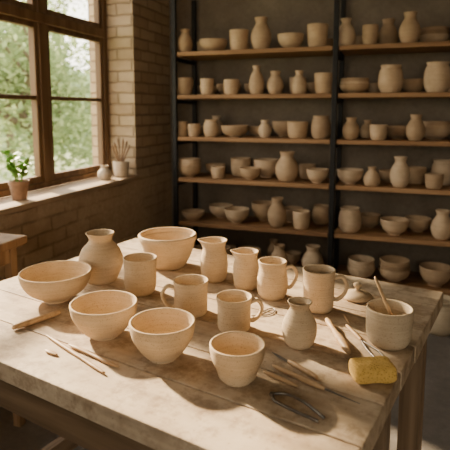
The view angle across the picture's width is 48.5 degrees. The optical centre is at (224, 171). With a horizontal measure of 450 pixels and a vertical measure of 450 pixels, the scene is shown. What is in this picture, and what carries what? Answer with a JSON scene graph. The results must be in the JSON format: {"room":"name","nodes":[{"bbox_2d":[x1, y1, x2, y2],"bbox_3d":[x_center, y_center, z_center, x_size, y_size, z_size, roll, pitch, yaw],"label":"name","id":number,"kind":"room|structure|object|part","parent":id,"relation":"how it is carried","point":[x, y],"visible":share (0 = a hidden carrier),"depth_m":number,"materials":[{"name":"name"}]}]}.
{"room":"art studio","nodes":[
{"label":"art studio","id":0,"kind":"room"},
{"bbox_2d":[0,0,171,280],"bbox_3d":[-1.621,-0.260,1.088,0.350,2.850,6.240,2,7,19],"label":"wall","id":1,"kind":"structure","parent":0,"point":[138,48],"depth_m":3.46,"materials":[{"name":"brick"}]},
{"bbox_2d":[0,0,110,197],"bbox_3d":[-1.248,-0.589,2.293,0.079,1.508,2.518,2,7,19],"label":"frame","id":2,"kind":"object","parent":1,"relation":"attached to","point":[35,15],"visible":0.85,"depth_m":2.89,"materials":[{"name":"brown wood"}]},
{"bbox_2d":[0,174,139,215],"bbox_3d":[-1.118,0.180,2.342,0.240,0.029,2.516,2,7,19],"label":"windowsill","id":3,"kind":"structure","parent":1,"relation":"attached to","point":[39,197],"depth_m":2.78,"materials":[{"name":"white wood"}]},
{"bbox_2d":[0,150,31,200],"bbox_3d":[-1.043,0.016,2.511,0.132,0.256,0.149,2,7,19],"label":"potted plant","id":4,"kind":"object","parent":3,"relation":"on","point":[18,188],"visible":1,"depth_m":2.50,"materials":[{"name":"green plant"}]},
{"bbox_2d":[98,165,111,179],"bbox_3d":[-0.785,0.007,3.260,0.091,0.091,0.091,2,7,19],"label":"clay jar","id":5,"kind":"object","parent":3,"relation":"on","point":[104,173],"visible":1,"depth_m":3.23,"materials":[{"name":"beige ceramic"}]},
{"bbox_2d":[111,138,129,176],"bbox_3d":[-0.707,-0.095,3.396,0.126,0.260,0.129,2,7,19],"label":"cup","id":6,"kind":"object","parent":3,"relation":"on","point":[120,166],"visible":1,"depth_m":3.37,"materials":[{"name":"ceramic"}]},
{"bbox_2d":[0,333,449,449],"bbox_3d":[0.751,1.285,0.450,5.370,0.060,6.440,2,7,19],"label":"floor","id":7,"kind":"structure","parent":0,"point":[436,411],"depth_m":2.10,"materials":[{"name":"concrete"}]},
{"bbox_2d":[0,233,26,426],"bbox_3d":[-0.992,0.667,1.953,0.300,0.800,0.340,2,7,19],"label":"wooden stool","id":8,"kind":"object","parent":7,"relation":"on","point":[9,243],"visible":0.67,"depth_m":1.98,"materials":[{"name":"brown wood"}]},
{"bbox_3d":[-0.992,0.287,1.906,0.300,0.035,0.340,2,7,19],"label":"seat","id":9,"kind":"part","parent":8,"relation":"part of","materials":[{"name":"brown wood"}]},
{"bbox_2d":[0,238,442,449],"bbox_3d":[-0.111,0.744,1.405,1.174,0.780,0.918,4,8,31],"label":"work table","id":10,"kind":"object","parent":7,"relation":"on","point":[183,403],"visible":0.53,"depth_m":1.01,"materials":[{"name":"brown wood"}]},
{"bbox_2d":[11,310,60,329],"bbox_3d":[-0.463,0.365,1.232,0.019,0.015,0.122,6,9,41],"label":"rib","id":11,"kind":"object","parent":10,"relation":"on","point":[49,315],"visible":1,"depth_m":1.22,"materials":[{"name":"brown wood"}]},
{"bbox_2d":[45,349,57,354],"bbox_3d":[-0.373,0.389,1.075,0.038,0.006,0.012,5,8,34],"label":"rib","id":12,"kind":"object","parent":10,"relation":"on","point":[48,351],"visible":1,"depth_m":1.07,"materials":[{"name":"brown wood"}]},
{"bbox_2d":[18,260,91,303],"bbox_3d":[-0.466,0.313,1.380,0.192,0.081,0.192,2,7,19],"label":"clay bowl","id":13,"kind":"object","parent":10,"relation":"on","point":[52,282],"visible":1,"depth_m":1.36,"materials":[{"name":"beige ceramic"}]},
{"bbox_2d":[46,334,104,373],"bbox_3d":[-0.325,0.388,1.072,0.242,0.007,0.009,7,10,44],"label":"tool","id":14,"kind":"object","parent":10,"relation":"on","point":[57,342],"visible":1,"depth_m":1.06,"materials":[{"name":"brown wood"}]},
{"bbox_2d":[68,344,119,367],"bbox_3d":[-0.280,0.389,1.059,0.165,0.009,0.011,5,9,36],"label":"tool","id":15,"kind":"object","parent":10,"relation":"on","point":[75,347],"visible":1,"depth_m":1.05,"materials":[{"name":"brown wood"}]},
{"bbox_2d":[78,229,122,284],"bbox_3d":[-0.379,0.260,1.528,0.135,0.151,0.135,2,7,18],"label":"clay vase","id":16,"kind":"object","parent":10,"relation":"on","point":[105,257],"visible":0.91,"depth_m":1.49,"materials":[{"name":"beige ceramic"}]},
{"bbox_2d":[69,290,137,340],"bbox_3d":[-0.281,0.341,1.162,0.154,0.079,0.154,2,7,19],"label":"clay bowl","id":17,"kind":"object","parent":10,"relation":"on","point":[103,315],"visible":1,"depth_m":1.14,"materials":[{"name":"beige ceramic"}]},
{"bbox_2d":[123,252,156,296],"bbox_3d":[-0.242,0.295,1.431,0.096,0.104,0.096,2,7,19],"label":"tumbler","id":18,"kind":"object","parent":10,"relation":"on","point":[140,276],"visible":0.96,"depth_m":1.40,"materials":[{"name":"beige ceramic"}]},
{"bbox_2d":[129,308,194,363],"bbox_3d":[-0.132,0.353,1.055,0.138,0.081,0.138,2,7,19],"label":"clay bowl","id":19,"kind":"object","parent":10,"relation":"on","point":[161,335],"visible":1,"depth_m":1.03,"materials":[{"name":"beige ceramic"}]},
{"bbox_2d":[138,227,196,270],"bbox_3d":[-0.192,0.262,1.678,0.195,0.111,0.195,2,7,19],"label":"clay bowl","id":20,"kind":"object","parent":10,"relation":"on","point":[172,246],"visible":0.91,"depth_m":1.62,"materials":[{"name":"beige ceramic"}]},
{"bbox_2d":[161,274,207,317],"bbox_3d":[-0.099,0.321,1.290,0.115,0.088,0.091,2,7,19],"label":"mug","id":21,"kind":"object","parent":10,"relation":"on","point":[190,290],"visible":0.94,"depth_m":1.26,"materials":[{"name":"beige ceramic"}]},
{"bbox_2d":[197,236,227,282],"bbox_3d":[-0.034,0.270,1.540,0.085,0.127,0.085,6,9,40],"label":"pitcher","id":22,"kind":"object","parent":10,"relation":"on","point":[214,261],"visible":0.98,"depth_m":1.51,"materials":[{"name":"beige ceramic"}]},
{"bbox_2d":[209,331,264,386],"bbox_3d":[0.024,0.367,0.968,0.108,0.074,0.108,2,7,19],"label":"clay bowl","id":23,"kind":"object","parent":10,"relation":"on","point":[237,357],"visible":1,"depth_m":0.94,"materials":[{"name":"beige ceramic"}]},
{"bbox_2d":[216,290,263,332],"bbox_3d":[0.032,0.337,1.190,0.110,0.081,0.087,2,7,18],"label":"mug","id":24,"kind":"object","parent":10,"relation":"on","point":[233,306],"visible":0.98,"depth_m":1.17,"materials":[{"name":"beige ceramic"}]},
{"bbox_2d":[230,247,258,290],"bbox_3d":[0.062,0.286,1.472,0.076,0.112,0.076,6,9,42],"label":"pitcher","id":25,"kind":"object","parent":10,"relation":"on","point":[246,265],"visible":0.99,"depth_m":1.44,"materials":[{"name":"beige ceramic"}]},
{"bbox_2d":[251,308,275,315],"bbox_3d":[0.103,0.364,1.284,0.075,0.003,0.029,-6,9,-40],"label":"wire","id":26,"kind":"object","parent":10,"relation":"on","point":[268,308],"visible":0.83,"depth_m":1.29,"materials":[{"name":"metal"}]},
{"bbox_2d":[257,256,297,300],"bbox_3d":[0.139,0.300,1.393,0.103,0.104,0.087,6,9,40],"label":"jug","id":27,"kind":"object","parent":10,"relation":"on","point":[272,279],"visible":1,"depth_m":1.37,"materials":[{"name":"beige ceramic"}]},
{"bbox_2d":[263,370,297,386],"bbox_3d":[0.107,0.401,0.967,0.082,0.008,0.008,6,9,42],"label":"tool","id":28,"kind":"object","parent":10,"relation":"on","point":[270,374],"visible":1,"depth_m":0.96,"materials":[{"name":"brown wood"}]},
{"bbox_2d":[272,352,317,379],"bbox_3d":[0.139,0.393,1.022,0.011,0.011,0.135,-5,9,-35],"label":"knife","id":29,"kind":"object","parent":10,"relation":"on","point":[308,372],"visible":1,"depth_m":1.00,"materials":[{"name":"brown wood"}]},
{"bbox_2d":[269,391,324,421],"bbox_3d":[0.126,0.412,0.884,0.114,0.006,0.041,6,9,42],"label":"caliper","id":30,"kind":"object","parent":10,"relation":"on","point":[272,394],"visible":1,"depth_m":0.88,"materials":[{"name":"black metal"}]},
{"bbox_2d":[282,297,316,349],"bbox_3d":[0.165,0.336,1.111,0.078,0.101,0.078,2,7,19],"label":"bottle vase","id":31,"kind":"object","parent":10,"relation":"on","point":[299,326],"visible":1,"depth_m":1.08,"materials":[{"name":"beige ceramic"}]},
{"bbox_2d":[272,364,359,403],"bbox_3d":[0.166,0.402,0.947,0.194,0.011,0.011,7,10,44],"label":"tool","id":32,"kind":"object","parent":10,"relation":"on","point":[284,370],"visible":1,"depth_m":0.96,"materials":[{"name":"brown wood"}]},
{"bbox_2d":[303,264,348,313],"bbox_3d":[0.255,0.309,1.302,0.109,0.109,0.085,6,9,39],"label":"mug","id":33,"kind":"object","parent":10,"relation":"on","point":[318,279],"visible":0.87,"depth_m":1.28,"materials":[{"name":"beige ceramic"}]},
{"bbox_2d":[325,318,350,354],"bbox_3d":[0.256,0.373,1.143,0.020,0.020,0.169,-1,7,-5],"label":"paddle","id":34,"kind":"object","parent":10,"relation":"on","point":[342,342],"visible":1,"depth_m":1.11,"materials":[{"name":"brown wood"}]},
{"bbox_2d":[344,282,372,302],"bbox_3d":[0.368,0.330,1.389,0.082,0.046,0.082,2,7,19],"label":"lid","id":35,"kind":"object","parent":10,"relation":"on","point":[357,295],"visible":0.95,"depth_m":1.37,"materials":[{"name":"ceramic"}]},
{"bbox_2d":[346,324,383,356],"bbox_3d":[0.315,0.381,1.120,0.026,0.009,0.179,-1,7,-8],"label":"tool","id":36,"kind":"object","parent":10,"relation":"on","point":[350,329],"visible":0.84,"depth_m":1.12,"materials":[{"name":"brown wood"}]},
{"bbox_2d":[349,356,396,383],"bbox_3d":[0.287,0.386,0.976,0.084,0.034,0.057,-1,7,-5],"label":"sponge","id":37,"kind":"object","parent":10,"relation":"on","point":[365,369],"visible":1,"depth_m":0.95,"materials":[{"name":"plastic"}]},
{"bbox_2d":[366,276,413,350],"bbox_3d":[0.367,0.311,1.115,0.101,0.151,0.101,2,7,19],"label":"pot","id":38,"kind":"object","parent":10,"relation":"on","point":[389,322],"visible":1,"depth_m":1.08,"materials":[{"name":"beige ceramic"}]},
{"bbox_2d":[171,0,449,295],"bbox_3d":[0.754,-0.172,3.373,2.252,2.120,0.390,2,7,19],"label":"shelving unit","id":39,"kind":"object","parent":7,"relation":"on","point":[251,223],"visible":0.71,"depth_m":3.35,"materials":[{"name":"metal"}]},
{"bbox_2d":[177,11,449,286],"bbox_3d":[0.717,-0.164,3.374,2.230,1.721,0.325,2,7,19],"label":"pottery","id":40,"kind":"object","parent":39,"relation":"on","point":[393,268],"visible":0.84,"depth_m":3.28,"materials":[{"name":"ceramic"}]},
{"bbox_2d":[430,294,449,335],"bbox_3d":[1.263,0.846,2.947,0.200,0.202,0.200,2,7,19],"label":"vase","id":41,"kind":"object","parent":7,"relation":"on","point":[441,327],"visible":0.39,"depth_m":2.86,"materials":[{"name":"beige ceramic"}]},
{"bbox_2d":[169,0,449,271],"bbox_3d":[1.797,-0.527,3.269,5.370,2.850,0.150,2,7,19],"label":"wall","id":42,"kind":"structure","parent":0,"point":[214,18],"depth_m":3.62,"materials":[{"name":"paint"}]},
{"label":"outside","id":43,"kind":"structure","parent":0,"visible":0},
{"bbox_2d":[0,144,92,181],"bbox_3d":[-13.337,-1.504,25.793,37.920,0.100,80.000,2,7,19],"label":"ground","id":44,"kind":"structure","parent":43,"point":[2,166],"depth_m":14.81,"materials":[{"name":"green plant"}]},
{"bbox_2d":[0,0,90,164],"bbox_3d":[-6.217,-3.000,13.688,5.322,5.861,5.433,-1,7,-4],"label":"tree","id":45,"kind":"object","parent":44,"relation":"on","point":[63,1],"visible":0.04,"depth_m":14.73,"materials":[{"name":"green plant"}]},
{"bbox_2d":[0,65,91,143],"bbox_3d":[-3.362,-2.082,25.448,21.990,7.648,4.055,0,7,-1],"label":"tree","id":46,"kind":"object","parent":44,"relation":"on","point":[88,75],"visible":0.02,"depth_m":23.79,"materials":[{"name":"green plant"}]},
{"bbox_2d":[0,0,92,179],"bbox_3d":[-3.040,-1.665,9.013,4.893,4.351,4.593,-2,7,-18],"label":"tree","id":47,"kind":"object","parent":44,"relation":"on","point":[14,78],"visible":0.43,"depth_m":8.57,"materials":[{"name":"green plant"}]},
{"bbox_2d":[62,105,88,128],"bbox_3d":[-2.134,-3.073,17.107,5.570,5.156,5.798,4,8,29],"label":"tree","id":48,"kind":"object","parent":44,"relation":"on","point":[87,116],"visible":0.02,"depth_m":16.14,"materials":[{"name":"green plant"}]}
]}

